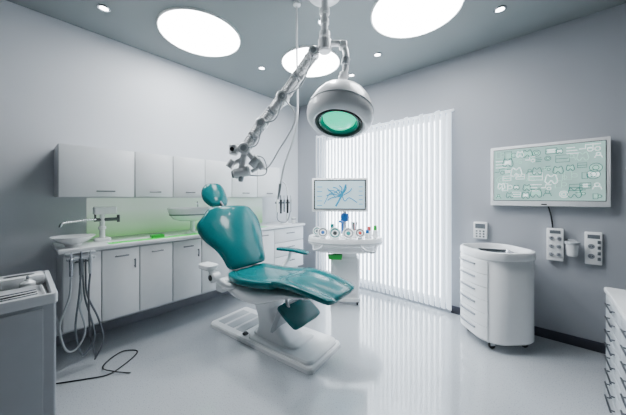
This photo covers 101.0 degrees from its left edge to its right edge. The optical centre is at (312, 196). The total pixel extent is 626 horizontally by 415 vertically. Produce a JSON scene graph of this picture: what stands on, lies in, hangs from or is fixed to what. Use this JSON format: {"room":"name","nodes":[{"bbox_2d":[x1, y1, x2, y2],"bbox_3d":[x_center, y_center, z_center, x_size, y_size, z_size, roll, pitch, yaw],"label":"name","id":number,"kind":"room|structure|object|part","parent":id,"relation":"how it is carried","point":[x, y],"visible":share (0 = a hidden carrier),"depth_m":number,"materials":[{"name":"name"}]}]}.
{"room":"dental clinic","nodes":[
{"label":"dental clinic","id":0,"kind":"room"},
{"bbox_2d":[0,0,297,335],"bbox_3d":[-1.876,-0.130,2.819,0.100,2.900,4.960,0,0,41],"label":"wall","id":1,"kind":"structure","parent":0,"point":[62,82],"depth_m":2.41,"materials":[{"name":"paint"}]},
{"bbox_2d":[56,250,100,332],"bbox_3d":[-2.001,0.735,2.200,0.529,0.600,0.233,0,0,41],"label":"base cabinet","id":2,"kind":"object","parent":1,"relation":"attached to","point":[62,266],"visible":0.5,"depth_m":2.04,"materials":[{"name":"white laminate"}]},
{"bbox_2d":[52,221,304,254],"bbox_3d":[-1.206,0.415,3.109,0.525,0.037,2.700,0,0,41],"label":"countertop","id":3,"kind":"structure","parent":2,"relation":"on","point":[139,239],"depth_m":2.42,"materials":[{"name":"white stone"}]},
{"bbox_2d":[50,234,95,246],"bbox_3d":[-1.942,0.356,2.092,0.276,0.080,0.276,0,0,41],"label":"bowl","id":4,"kind":"object","parent":3,"relation":"on","point":[72,240],"visible":1,"depth_m":2.06,"materials":[{"name":"white ceramic"}]},
{"bbox_2d":[59,250,103,359],"bbox_3d":[-1.782,0.846,1.991,0.073,0.864,0.263,0,0,41],"label":"hoses","id":5,"kind":"object","parent":3,"relation":"attached to","point":[80,256],"visible":1,"depth_m":1.98,"materials":[{"name":"grey plastic"}]},
{"bbox_2d":[58,206,119,241],"bbox_3d":[-1.971,0.242,2.281,0.128,0.308,0.437,0,0,32],"label":"faucet","id":6,"kind":"object","parent":3,"relation":"on","point":[102,211],"visible":1,"depth_m":2.34,"materials":[{"name":"white plastic"}]},
{"bbox_3d":[-1.993,0.221,2.206,0.030,0.059,0.294,0,0,21],"label":"spout","id":7,"kind":"part","parent":6,"relation":"part of","materials":[{"name":"metal"}]},
{"bbox_3d":[-1.900,0.172,2.383,0.032,0.130,0.192,0,0,41],"label":"cross arm","id":8,"kind":"part","parent":6,"relation":"part of","materials":[{"name":"metal"}]},
{"bbox_2d":[150,234,164,237],"bbox_3d":[-1.540,0.383,2.550,0.090,0.024,0.110,0,0,41],"label":"tray","id":9,"kind":"object","parent":3,"relation":"on","point":[152,235],"visible":1,"depth_m":2.52,"materials":[{"name":"green plastic"}]},
{"bbox_2d":[167,201,210,233],"bbox_3d":[-1.341,0.223,2.868,0.312,0.347,0.507,0,0,41],"label":"basin","id":10,"kind":"object","parent":3,"relation":"in","point":[192,214],"visible":0.88,"depth_m":2.74,"materials":[{"name":"white ceramic"}]},
{"bbox_3d":[-1.341,0.188,2.868,0.312,0.147,0.507,0,0,41],"label":"bowl","id":11,"kind":"part","parent":10,"relation":"part of","materials":[{"name":"white ceramic"}]},
{"bbox_2d":[275,181,291,223],"bbox_3d":[-0.428,0.077,3.740,0.140,0.640,0.305,0,0,41],"label":"stand","id":12,"kind":"object","parent":3,"relation":"on","point":[277,202],"visible":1,"depth_m":3.75,"materials":[{"name":"white plastic"}]},
{"bbox_2d":[54,143,133,196],"bbox_3d":[-1.967,-0.212,2.337,0.399,0.425,0.513,0,0,41],"label":"upper cabinet","id":13,"kind":"object","parent":1,"relation":"attached to","point":[79,171],"visible":1,"depth_m":2.19,"materials":[{"name":"white laminate"}]},
{"bbox_2d":[101,245,138,320],"bbox_3d":[-1.834,0.735,2.390,0.529,0.600,0.268,0,0,41],"label":"base cabinet","id":14,"kind":"object","parent":1,"relation":"attached to","point":[119,266],"visible":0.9,"depth_m":2.22,"materials":[{"name":"white laminate"}]},
{"bbox_2d":[56,290,228,345],"bbox_3d":[-1.866,1.278,2.744,0.014,0.085,4.860,0,0,41],"label":"baseboard","id":15,"kind":"structure","parent":1,"relation":"attached to","point":[68,337],"depth_m":2.74,"materials":[{"name":"paint"}]},
{"bbox_2d":[134,152,172,196],"bbox_3d":[-1.687,-0.212,2.656,0.399,0.425,0.333,0,0,41],"label":"upper cabinet","id":16,"kind":"object","parent":1,"relation":"attached to","point":[153,173],"visible":0.94,"depth_m":2.53,"materials":[{"name":"white laminate"}]},
{"bbox_2d":[139,241,171,310],"bbox_3d":[-1.653,0.735,2.597,0.529,0.600,0.278,0,0,41],"label":"base cabinet","id":17,"kind":"object","parent":1,"relation":"attached to","point":[155,260],"visible":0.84,"depth_m":2.43,"materials":[{"name":"white laminate"}]},
{"bbox_2d":[87,198,261,237],"bbox_3d":[-1.460,0.203,3.206,0.012,0.385,2.050,0,0,41],"label":"backsplash","id":18,"kind":"structure","parent":1,"relation":"attached to","point":[137,215],"depth_m":2.79,"materials":[{"name":"green glass"}]},
{"bbox_2d":[172,238,200,300],"bbox_3d":[-1.465,0.735,2.811,0.529,0.600,0.288,0,0,41],"label":"base cabinet","id":19,"kind":"object","parent":1,"relation":"attached to","point":[186,254],"visible":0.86,"depth_m":2.64,"materials":[{"name":"white laminate"}]},
{"bbox_2d":[173,156,204,196],"bbox_3d":[-1.464,-0.212,2.910,0.399,0.425,0.338,0,0,41],"label":"upper cabinet","id":20,"kind":"object","parent":1,"relation":"attached to","point":[188,173],"visible":0.84,"depth_m":2.79,"materials":[{"name":"white laminate"}]},
{"bbox_2d":[201,238,228,292],"bbox_3d":[-1.260,0.735,3.044,0.529,0.600,0.328,0,0,41],"label":"base cabinet","id":21,"kind":"object","parent":1,"relation":"attached to","point":[208,254],"visible":0.2,"depth_m":2.82,"materials":[{"name":"white laminate"}]},
{"bbox_2d":[205,160,231,196],"bbox_3d":[-1.240,-0.212,3.166,0.399,0.425,0.338,0,0,41],"label":"upper cabinet","id":22,"kind":"object","parent":1,"relation":"attached to","point":[217,172],"visible":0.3,"depth_m":3.06,"materials":[{"name":"white laminate"}]},
{"bbox_2d":[232,164,256,196],"bbox_3d":[-1.002,-0.212,3.436,0.399,0.425,0.378,0,0,41],"label":"upper cabinet","id":23,"kind":"object","parent":1,"relation":"attached to","point":[248,187],"visible":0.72,"depth_m":3.33,"materials":[{"name":"white laminate"}]},
{"bbox_2d":[257,229,273,263],"bbox_3d":[-0.815,0.735,3.551,0.529,0.600,0.338,0,0,41],"label":"base cabinet","id":24,"kind":"object","parent":1,"relation":"attached to","point":[267,235],"visible":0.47,"depth_m":3.44,"materials":[{"name":"white laminate"}]},
{"bbox_2d":[257,166,279,196],"bbox_3d":[-0.745,-0.212,3.729,0.399,0.425,0.398,0,0,41],"label":"upper cabinet","id":25,"kind":"object","parent":1,"relation":"attached to","point":[267,185],"visible":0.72,"depth_m":3.61,"materials":[{"name":"white laminate"}]},
{"bbox_2d":[273,226,302,266],"bbox_3d":[-0.514,0.735,3.893,0.529,0.600,0.568,0,0,41],"label":"drawer unit","id":26,"kind":"object","parent":1,"relation":"attached to","point":[292,237],"visible":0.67,"depth_m":3.72,"materials":[{"name":"white laminate"}]},
{"bbox_3d":[-0.343,0.540,3.743,0.018,0.190,0.564,0,0,41],"label":"drawer","id":27,"kind":"part","parent":26,"relation":"part of","materials":[{"name":"white laminate"}]},
{"bbox_3d":[-0.343,0.738,3.743,0.018,0.190,0.564,0,0,41],"label":"drawer","id":28,"kind":"part","parent":26,"relation":"part of","materials":[{"name":"white laminate"}]},
{"bbox_3d":[-0.343,0.936,3.743,0.018,0.190,0.564,0,0,41],"label":"drawer","id":29,"kind":"part","parent":26,"relation":"part of","materials":[{"name":"white laminate"}]},
{"bbox_2d":[7,0,625,106],"bbox_3d":[-0.028,-1.630,1.196,5.020,0.100,4.960,0,0,41],"label":"ceiling","id":30,"kind":"structure","parent":0,"point":[266,29],"depth_m":2.45,"materials":[{"name":"paint"}]},
{"bbox_2d":[97,4,110,12],"bbox_3d":[-1.747,-1.575,2.155,0.094,0.007,0.094,0,0,41],"label":"recessed light","id":31,"kind":"object","parent":30,"relation":"in","point":[104,8],"visible":1,"depth_m":2.15,"materials":[{"name":"metal"}]},
{"bbox_2d":[156,7,240,56],"bbox_3d":[-1.091,-1.571,2.516,0.750,0.015,0.750,0,0,41],"label":"recessed light","id":32,"kind":"object","parent":30,"relation":"in","point":[196,31],"visible":1,"depth_m":2.44,"materials":[{"name":"white paint"}]},
{"bbox_2d":[277,0,300,199],"bbox_3d":[-0.196,-0.780,2.095,0.190,1.601,0.059,0,0,-4],"label":"hose","id":33,"kind":"object","parent":30,"relation":"hanging from","point":[296,3],"visible":0.91,"depth_m":2.09,"materials":[{"name":"white plastic"}]},
{"bbox_2d":[293,0,300,7],"bbox_3d":[-0.131,-1.565,2.100,0.060,0.030,0.060,0,0,41],"label":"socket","id":34,"kind":"object","parent":33,"relation":"attached to","point":[296,3],"depth_m":2.09,"materials":[{"name":"white plastic"}]},
{"bbox_2d":[226,0,373,181],"bbox_3d":[-0.086,-0.850,2.028,0.982,1.461,0.875,0,0,41],"label":"lamp","id":35,"kind":"object","parent":30,"relation":"hanging from","point":[341,108],"depth_m":1.98,"materials":[{"name":"white plastic"}]},
{"bbox_3d":[-0.470,-0.478,2.033,0.206,0.246,0.080,0,0,1],"label":"arm","id":36,"kind":"part","parent":35,"relation":"part of","materials":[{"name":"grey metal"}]},
{"bbox_3d":[-0.318,-0.641,2.022,0.734,1.045,0.120,0,0,2],"label":"jointed arm","id":37,"kind":"part","parent":35,"relation":"part of"},
{"bbox_3d":[-0.321,-0.678,2.032,0.237,0.262,0.080,0,0,0],"label":"arm","id":38,"kind":"part","parent":35,"relation":"part of","materials":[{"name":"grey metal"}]},
{"bbox_3d":[-0.117,-0.950,2.023,0.317,0.393,0.080,0,0,5],"label":"arm","id":39,"kind":"part","parent":35,"relation":"part of","materials":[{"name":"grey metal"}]},
{"bbox_3d":[0.090,-1.560,1.997,0.260,0.040,0.260,0,0,41],"label":"ceiling plate","id":40,"kind":"part","parent":35,"relation":"part of","materials":[{"name":"white plastic"}]},
{"bbox_3d":[0.159,-1.047,2.001,0.241,0.346,0.103,0,0,-4],"label":"lamp arm","id":41,"kind":"part","parent":35,"relation":"part of","materials":[{"name":"white metal"}]},
{"bbox_2d":[306,50,339,76],"bbox_3d":[0.091,-1.571,3.085,0.612,0.015,0.438,0,0,41],"label":"recessed light","id":42,"kind":"object","parent":30,"relation":"in","point":[322,65],"depth_m":3.07,"materials":[{"name":"white paint"}]},
{"bbox_2d":[373,52,381,56],"bbox_3d":[0.715,-1.575,2.859,0.094,0.007,0.094,0,0,41],"label":"recessed light","id":43,"kind":"object","parent":30,"relation":"in","point":[377,54],"visible":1,"depth_m":2.85,"materials":[{"name":"metal"}]},
{"bbox_2d":[371,0,464,37],"bbox_3d":[0.865,-1.571,2.182,0.740,0.015,0.740,0,0,41],"label":"recessed light","id":44,"kind":"object","parent":30,"relation":"in","point":[389,18],"visible":1,"depth_m":2.23,"materials":[{"name":"white paint"}]},
{"bbox_2d":[493,5,506,13],"bbox_3d":[1.572,-1.575,2.168,0.094,0.007,0.094,0,0,41],"label":"recessed light","id":45,"kind":"object","parent":30,"relation":"in","point":[499,9],"visible":1,"depth_m":2.17,"materials":[{"name":"metal"}]},
{"bbox_2d":[56,288,612,414],"bbox_3d":[-0.028,1.370,1.196,5.020,0.100,4.960,0,0,41],"label":"floor","id":46,"kind":"structure","parent":0,"point":[395,356],"depth_m":1.94,"materials":[{"name":"plastic"}]},
{"bbox_2d":[0,270,57,414],"bbox_3d":[-1.667,0.895,1.238,0.614,0.850,0.592,0,0,41],"label":"cart","id":47,"kind":"object","parent":46,"relation":"on","point":[28,324],"visible":0.99,"depth_m":1.20,"materials":[{"name":"grey paint"}]},
{"bbox_3d":[-1.460,0.882,1.040,0.012,0.695,0.515,0,0,41],"label":"door","id":48,"kind":"part","parent":47,"relation":"part of","materials":[{"name":"grey paint"}]},
{"bbox_2d":[0,271,44,290],"bbox_3d":[-1.683,0.479,1.478,0.120,0.057,0.190,0,0,38],"label":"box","id":49,"kind":"object","parent":47,"relation":"on","point":[12,281],"visible":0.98,"depth_m":1.45,"materials":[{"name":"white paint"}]},
{"bbox_2d":[0,285,45,302],"bbox_3d":[-1.463,0.491,1.259,0.220,0.030,0.210,0,0,40],"label":"tray","id":50,"kind":"object","parent":47,"relation":"on","point":[8,295],"visible":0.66,"depth_m":1.31,"materials":[{"name":"white paint"}]},
{"bbox_2d":[19,275,35,287],"bbox_3d":[-1.558,0.466,1.409,0.060,0.082,0.060,0,0,-9],"label":"pump bottle","id":51,"kind":"object","parent":47,"relation":"on","point":[27,282],"visible":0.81,"depth_m":1.39,"materials":[{"name":"white plastic"}]},
{"bbox_2d":[56,349,137,383],"bbox_3d":[-1.669,1.308,2.021,0.542,0.021,0.340,0,0,-15],"label":"cable","id":52,"kind":"object","parent":46,"relation":"on","point":[112,371],"visible":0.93,"depth_m":1.93,"materials":[{"name":"black rubber"}]},
{"bbox_2d":[196,183,353,374],"bbox_3d":[-0.436,0.586,2.384,1.647,1.468,0.880,0,0,35],"label":"dental chair","id":53,"kind":"object","parent":46,"relation":"on","point":[276,329],"visible":1,"depth_m":2.25,"materials":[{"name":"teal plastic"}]},
{"bbox_3d":[-0.911,0.603,2.249,0.170,0.044,0.110,0,0,35],"label":"armrest","id":54,"kind":"part","parent":53,"relation":"part of","materials":[{"name":"white plastic"}]},
{"bbox_3d":[-0.747,0.385,2.635,0.364,0.593,0.749,0,0,35],"label":"backrest","id":55,"kind":"part","parent":53,"relation":"part of","materials":[{"name":"teal leather"}]},
{"bbox_3d":[-0.417,0.718,2.352,0.604,0.121,0.535,0,0,35],"label":"seat","id":56,"kind":"part","parent":53,"relation":"part of","materials":[{"name":"teal leather"}]},
{"bbox_3d":[-0.403,1.300,2.465,1.280,0.040,0.480,0,0,35],"label":"floor plate","id":57,"kind":"part","parent":53,"relation":"part of","materials":[{"name":"white plastic"}]},
{"bbox_3d":[-0.258,1.064,2.283,0.150,0.267,0.210,0,0,35],"label":"lift arm","id":58,"kind":"part","parent":53,"relation":"part of","materials":[{"name":"grey plastic"}]},
{"bbox_3d":[-0.210,0.559,2.703,0.394,0.044,0.100,0,0,35],"label":"armrest","id":59,"kind":"part","parent":53,"relation":"part of","materials":[{"name":"teal leather"}]},
{"bbox_3d":[0.009,0.696,2.050,0.536,0.114,0.492,0,0,35],"label":"leg","id":60,"kind":"part","parent":53,"relation":"part of","materials":[{"name":"teal leather"}]},
{"bbox_2d":[308,212,382,304],"bbox_3d":[0.402,0.670,3.252,0.934,1.300,0.675,0,0,6],"label":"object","id":61,"kind":"object","parent":46,"relation":"on","point":[347,268],"visible":0.78,"depth_m":3.12,"materials":[{"name":"white plastic"}]},
{"bbox_2d":[313,227,319,236],"bbox_3d":[0.055,0.444,3.299,0.116,0.125,0.072,0,0,6],"label":"cup","id":62,"kind":"object","parent":61,"relation":"on","point":[315,230],"visible":0.7,"depth_m":3.29,"materials":[{"name":"grey plastic"}]},
{"bbox_3d":[0.036,0.595,3.044,0.163,0.076,0.110,0,0,35],"label":"rail","id":63,"kind":"part","parent":61,"relation":"part of","materials":[{"name":"grey plastic"}]},
{"bbox_2d":[318,227,327,237],"bbox_3d":[0.122,0.440,3.181,0.132,0.132,0.080,0,0,6],"label":"cup","id":64,"kind":"object","parent":61,"relation":"on","point":[322,232],"visible":0.99,"depth_m":3.17,"materials":[{"name":"grey plastic"}]},
{"bbox_2d":[329,227,340,238],"bbox_3d":[0.266,0.437,3.115,0.144,0.137,0.085,0,0,6],"label":"cup","id":65,"kind":"object","parent":61,"relation":"on","point":[334,233],"visible":0.98,"depth_m":3.10,"materials":[{"name":"grey plastic"}]},
{"bbox_2d":[327,254,342,259],"bbox_3d":[0.266,0.718,3.118,0.180,0.055,0.130,0,0,6],"label":"bin","id":66,"kind":"object","parent":61,"relation":"attached to","point":[330,256],"visible":0.95,"depth_m":3.06,"materials":[{"name":"green plastic"}]},
{"bbox_2d":[312,178,367,211],"bbox_3d":[0.344,-0.028,3.327,0.720,0.435,0.066,0,0,6],"label":"monitor","id":67,"kind":"object","parent":61,"relation":"attached to","point":[328,194],"visible":1,"depth_m":3.31,"materials":[{"name":"white plastic"}]},
{"bbox_2d":[339,220,343,236],"bbox_3d":[0.375,0.399,3.282,0.100,0.215,0.100,0,0,6],"label":"instrument","id":68,"kind":"object","parent":61,"relation":"on","point":[340,221],"visible":0.7,"depth_m":3.27,"materials":[{"name":"white plastic"}]},
{"bbox_3d":[0.389,0.985,3.136,0.270,0.390,0.010,0,0,6],"label":"door","id":69,"kind":"part","parent":61,"relation":"part of","materials":[{"name":"white paint"}]},
{"bbox_2d":[342,227,353,239],"bbox_3d":[0.425,0.437,3.097,0.144,0.137,0.085,0,0,6],"label":"cup","id":70,"kind":"object","parent":61,"relation":"on","point":[348,233],"visible":0.99,"depth_m":3.09,"materials":[{"name":"grey plastic"}]},
{"bbox_2d":[351,222,356,237],"bbox_3d":[0.525,0.410,3.255,0.080,0.191,0.079,0,0,41],"label":"instrument","id":71,"kind":"object","parent":61,"relation":"on","point":[354,227],"visible":0.54,"depth_m":3.23,"materials":[{"name":"white plastic"}]},
{"bbox_2d":[355,228,364,238],"bbox_3d":[0.568,0.443,3.121,0.120,0.127,0.074,0,0,6],"label":"cup","id":72,"kind":"object","parent":61,"relation":"on","point":[360,233],"visible":1,"depth_m":3.11,"materials":[{"name":"grey plastic"}]},
{"bbox_2d":[365,230,369,238],"bbox_3d":[0.662,0.453,3.150,0.060,0.106,0.060,0,0,41],"label":"bottle","id":73,"kind":"object","parent":61,"relation":"on","point":[367,234],"visible":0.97,"depth_m":3.13,"materials":[{"name":"white plastic"}]},
{"bbox_3d":[0.661,0.601,2.963,0.222,0.087,0.116,0,0,-19],"label":"rail","id":74,"kind":"part","parent":61,"relation":"part of","materials":[{"name":"grey plastic"}]},
{"bbox_2d":[373,225,377,237],"bbox_3d":[0.766,0.428,3.178,0.060,0.156,0.060,0,0,41],"label":"bottle","id":75,"kind":"object","parent":61,"relation":"on","point":[375,232],"visible":0.98,"depth_m":3.16,"materials":[{"name":"white plastic"}]},
{"bbox_2d":[460,243,535,348],"bbox_3d":[1.695,0.895,2.405,0.528,0.849,0.516,0,0,-3],"label":"trolley","id":76,"kind":"object","parent":46,"relation":"on","point":[497,289],"visible":0.97,"depth_m":2.18,"materials":[{"name":"white plastic"}]},
{"bbox_3d":[1.438,0.708,2.415,0.020,0.013,0.226,0,0,0],"label":"handle","id":77,"kind":"part","parent":76,"relation":"part of","materials":[{"name":"grey plastic"}]},
{"bbox_3d":[1.438,0.821,2.415,0.020,0.013,0.226,0,0,0],"label":"handle","id":78,"kind":"part","parent":76,"relation":"part of","materials":[{"name":"grey plastic"}]},
{"bbox_3d":[1.438,0.933,2.415,0.020,0.013,0.226,0,0,0],"label":"handle","id":79,"kind":"part","parent":76,"relation":"part of","materials":[{"name":"grey plastic"}]},
{"bbox_3d":[1.438,1.046,2.415,0.020,0.013,0.226,0,0,0],"label":"handle","id":80,"kind":"part","parent":76,"relation":"part of","materials":[{"name":"grey plastic"}]},
{"bbox_3d":[1.438,1.159,2.415,0.020,0.013,0.226,0,0,0],"label":"handle","id":81,"kind":"part","parent":76,"relation":"part of","materials":[{"name":"grey plastic"}]},
{"bbox_3d":[1.488,0.610,2.440,0.113,0.106,0.452,0,0,11],"label":"drawer","id":82,"kind":"part","parent":76,"relation":"part of","materials":[{"name":"white paint"}]},
{"bbox_3d":[1.488,0.723,2.440,0.113,0.106,0.452,0,0,11],"label":"drawer","id":83,"kind":"part","parent":76,"relation":"part of","materials":[{"name":"white paint"}]},
{"bbox_3d":[1.488,0.836,2.440,0.113,0.106,0.452,0,0,11],"label":"drawer","id":84,"kind":"part","parent":76,"relation":"part of","materials":[{"name":"white paint"}]},
{"bbox_3d":[1.488,0.949,2.440,0.113,0.106,0.452,0,0,11],"label":"drawer","id":85,"kind":"part","parent":76,"relation":"part of","materials":[{"name":"white paint"}]},
{"bbox_3d":[1.488,1.062,2.440,0.113,0.106,0.452,0,0,11],"label":"drawer","id":86,"kind":"part","parent":76,"relation":"part of","materials":[{"name":"white paint"}]},
{"bbox_3d":[1.488,1.175,2.440,0.113,0.106,0.452,0,0,11],"label":"drawer","id":87,"kind":"part","parent":76,"relation":"part of","materials":[{"name":"white paint"}]},
{"bbox_2d":[478,248,513,252],"bbox_3d":[1.701,0.509,2.406,0.260,0.020,0.180,0,0,18],"label":"steel tray","id":88,"kind":"object","parent":76,"relation":"on","point":[481,249],"visible":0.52,"depth_m":2.46,"materials":[{"name":"silver metal"}]},
{"bbox_2d":[604,287,625,414],"bbox_3d":[1.829,0.953,1.189,0.581,0.735,0.860,0,0,41],"label":"chest","id":89,"kind":"object","parent":46,"relation":"on","point":[615,370],"visible":1,"depth_m":1.47,"materials":[{"name":"grey paint"}]},
{"bbox_3d":[1.756,0.658,1.528,0.023,0.010,0.170,0,0,41],"label":"handle","id":90,"kind":"part","parent":89,"relation":"part of","materials":[{"name":"metal"}]},
{"bbox_3d":[1.756,0.739,1.528,0.023,0.010,0.170,0,0,41],"label":"handle","id":91,"kind":"part","parent":89,"relation":"part of","materials":[{"name":"metal"}]},
{"bbox_3d":[1.756,0.820,1.528,0.023,0.010,0.170,0,0,41],"label":"handle","id":92,"kind":"part","parent":89,"relation":"part of","materials":[{"name":"metal"}]},
{"bbox_3d":[1.756,0.901,1.528,0.023,0.010,0.170,0,0,41],"label":"handle","id":93,"kind":"part","parent":89,"relation":"part of","materials":[{"name":"metal"}]},
{"bbox_3d":[1.756,0.982,1.528,0.023,0.010,0.170,0,0,41],"label":"handle","id":94,"kind":"part","parent":89,"relation":"part of","materials":[{"name":"metal"}]},
{"bbox_3d":[1.756,1.063,1.528,0.023,0.010,0.170,0,0,41],"label":"handle","id":95,"kind":"part","parent":89,"relation":"part of","materials":[{"name":"metal"}]},
{"bbox_3d":[1.756,1.144,1.528,0.023,0.010,0.170,0,0,41],"label":"handle","id":96,"kind":"part","parent":89,"relation":"part of","materials":[{"name":"metal"}]},
{"bbox_3d":[1.756,1.225,1.528,0.023,0.010,0.170,0,0,41],"label":"handle","id":97,"kind":"part","parent":89,"relation":"part of","materials":[{"name":"metal"}]},
{"bbox_3d":[1.772,1.232,1.514,0.020,0.075,0.411,0,0,41],"label":"drawer","id":98,"kind":"part","parent":89,"relation":"part of","materials":[{"name":"grey plastic"}]},
{"bbox_3d":[1.772,0.747,1.514,0.020,0.075,0.411,0,0,41],"label":"drawer","id":99,"kind":"part","parent":89,"relation":"part of","materials":[{"name":"grey plastic"}]},
{"bbox_3d":[1.772,0.828,1.514,0.020,0.075,0.411,0,0,41],"label":"drawer","id":100,"kind":"part","parent":89,"relation":"part of","materials":[{"name":"grey plastic"}]},
{"bbox_3d":[1.772,0.908,1.514,0.020,0.075,0.411,0,0,41],"label":"drawer","id":101,"kind":"part","parent":89,"relation":"part of","materials":[{"name":"grey plastic"}]},
{"bbox_3d":[1.772,0.990,1.514,0.020,0.075,0.411,0,0,41],"label":"drawer","id":102,"kind":"part","parent":89,"relation":"part of","materials":[{"name":"grey plastic"}]},
{"bbox_3d":[1.772,0.665,1.514,0.020,0.075,0.411,0,0,41],"label":"drawer","id":103,"kind":"part","parent":89,"relation":"part of","materials":[{"name":"grey plastic"}]},
{"bbox_3d":[1.772,1.071,1.514,0.020,0.075,0.411,0,0,41],"label":"drawer","id":104,"kind":"part","parent":89,"relation":"part of","materials":[{"name":"grey plastic"}]},
{"bbox_3d":[1.772,1.151,1.514,0.020,0.075,0.411,0,0,41],"label":"drawer","id":105,"kind":"part","parent":89,"relation":"part of","materials":[{"name":"grey plastic"}]},
{"bbox_3d":[1.481,0.820,1.215,0.023,0.010,0.170,0,0,41],"label":"handle","id":106,"kind":"part","parent":89,"relation":"part of","materials":[{"name":"metal"}]},
{"bbox_3d":[1.481,0.739,1.215,0.023,0.010,0.170,0,0,41],"label":"handle","id":107,"kind":"part","parent":89,"relation":"part of","materials":[{"name":"metal"}]},
{"bbox_3d":[1.481,0.901,1.215,0.023,0.010,0.170,0,0,41],"label":"handle","id":108,"kind":"part","parent":89,"relation":"part of","materials":[{"name":"metal"}]},
{"bbox_3d":[1.481,0.982,1.215,0.023,0.010,0.170,0,0,41],"label":"handle","id":109,"kind":"part","parent":89,"relation":"part of","materials":[{"name":"metal"}]},
{"bbox_3d":[1.497,0.665,1.201,0.020,0.075,0.411,0,0,41],"label":"drawer","id":110,"kind":"part","parent":89,"relation":"part of","materials":[{"name":"grey plastic"}]},
{"bbox_3d":[1.497,0.747,1.201,0.020,0.075,0.411,0,0,41],"label":"drawer","id":111,"kind":"part","parent":89,"relation":"part of","materials":[{"name":"grey plastic"}]},
{"bbox_3d":[1.497,0.828,1.201,0.020,0.075,0.411,0,0,41],"label":"drawer","id":112,"kind":"part","parent":89,"relation":"part of","materials":[{"name":"grey plastic"}]},
{"bbox_3d":[1.497,0.908,1.201,0.020,0.075,0.411,0,0,41],"label":"drawer","id":113,"kind":"part","parent":89,"relation":"part of","materials":[{"name":"grey plastic"}]},
{"bbox_3d":[1.497,0.990,1.201,0.020,0.075,0.411,0,0,41],"label":"drawer","id":114,"kind":"part","parent":89,"relation":"part of","materials":[{"name":"grey plastic"}]},
{"bbox_3d":[1.497,1.071,1.201,0.020,0.075,0.411,0,0,41],"label":"drawer","id":115,"kind":"part","parent":89,"relation":"part of","materials":[{"name":"grey plastic"}]},
{"bbox_2d":[298,3,625,342],"bbox_3d":[1.620,-0.130,2.996,4.920,2.900,0.120,0,0,41],"label":"wall","id":116,"kind":"structure","parent":0,"point":[566,81],"depth_m":2.47,"materials":[{"name":"paint"}]},
{"bbox_2d":[323,116,445,301],"bbox_3d":[0.896,0.140,3.657,1.880,2.200,0.058,0,0,41],"label":"window","id":117,"kind":"structure","parent":116,"relation":"in","point":[445,116],"depth_m":3.59,"materials":[{"name":"white paint"}]},
{"bbox_2d":[316,109,453,309],"bbox_3d":[0.811,0.137,3.567,2.040,2.263,0.070,0,0,41],"label":"vertical blind","id":118,"kind":"object","parent":117,"relation":"attached to","point":[448,112],"visible":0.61,"depth_m":3.21,"materials":[{"name":"white fabric"}]},
{"bbox_2d":[473,222,487,238],"bbox_3d":[1.779,0.352,2.740,0.125,0.175,0.055,0,0,41],"label":"control box","id":119,"kind":"object","parent":116,"relation":"attached to","point":[480,229],"visible":1,"depth_m":2.72,"materials":[{"name":"white plastic"}]},
{"bbox_2d":[451,305,605,353],"bbox_3d":[2.500,1.278,2.134,2.460,0.085,0.014,0,0,41],"label":"baseboard","id":120,"kind":"structure","parent":116,"relation":"attached to","point":[584,343],"depth_m":2.31,"materials":[{"name":"paint"}]},
{"bbox_2d":[491,136,610,206],"bbox_3d":[2.150,-0.207,2.402,0.820,0.585,0.072,0,0,41],"label":"wall display","id":121,"kind":"object","parent":116,"relation":"attached to","point":[570,173],"visible":1,"depth_m":2.34,"materials":[{"name":"white paint"}]},
{"bbox_2d":[548,206,553,227],"bbox_3d":[2.193,0.185,2.385,0.042,0.198,0.020,0,0,20],"label":"power cable","id":122,"kind":"object","parent":121,"relation":"hanging from","point":[548,206],"visible":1,"depth_m":2.38,"materials":[{"name":"grey plastic"}]},
{"bbox_2d":[546,228,563,261],"bbox_3d":[2.210,0.432,2.356,0.115,0.295,0.063,0,0,41],"label":"control box","id":123,"kind":"object","parent":116,"relation":"attached to","point":[554,237],"visible":1,"depth_m":2.34,"materials":[{"name":"white plastic"}]},
{"bbox_2d":[565,239,579,256],"bbox_3d":[2.277,0.450,2.267,0.096,0.140,0.108,0,0,41],"label":"dispenser","id":124,"kind":"object","parent":116,"relation":"attached to","point":[572,246],"visible":1,"depth_m":2.24,"materials":[{"name":"grey plastic"}]},
{"bbox_2d":[584,232,601,265],"bbox_3d":[2.401,0.440,2.210,0.105,0.280,0.030,0,0,41],"label":"panel","id":125,"kind":"object","parent":116,"relation":"attached to","point":[592,240],"visible":1,"depth_m":2.20,"materials":[{"name":"white plastic"}]}
]}

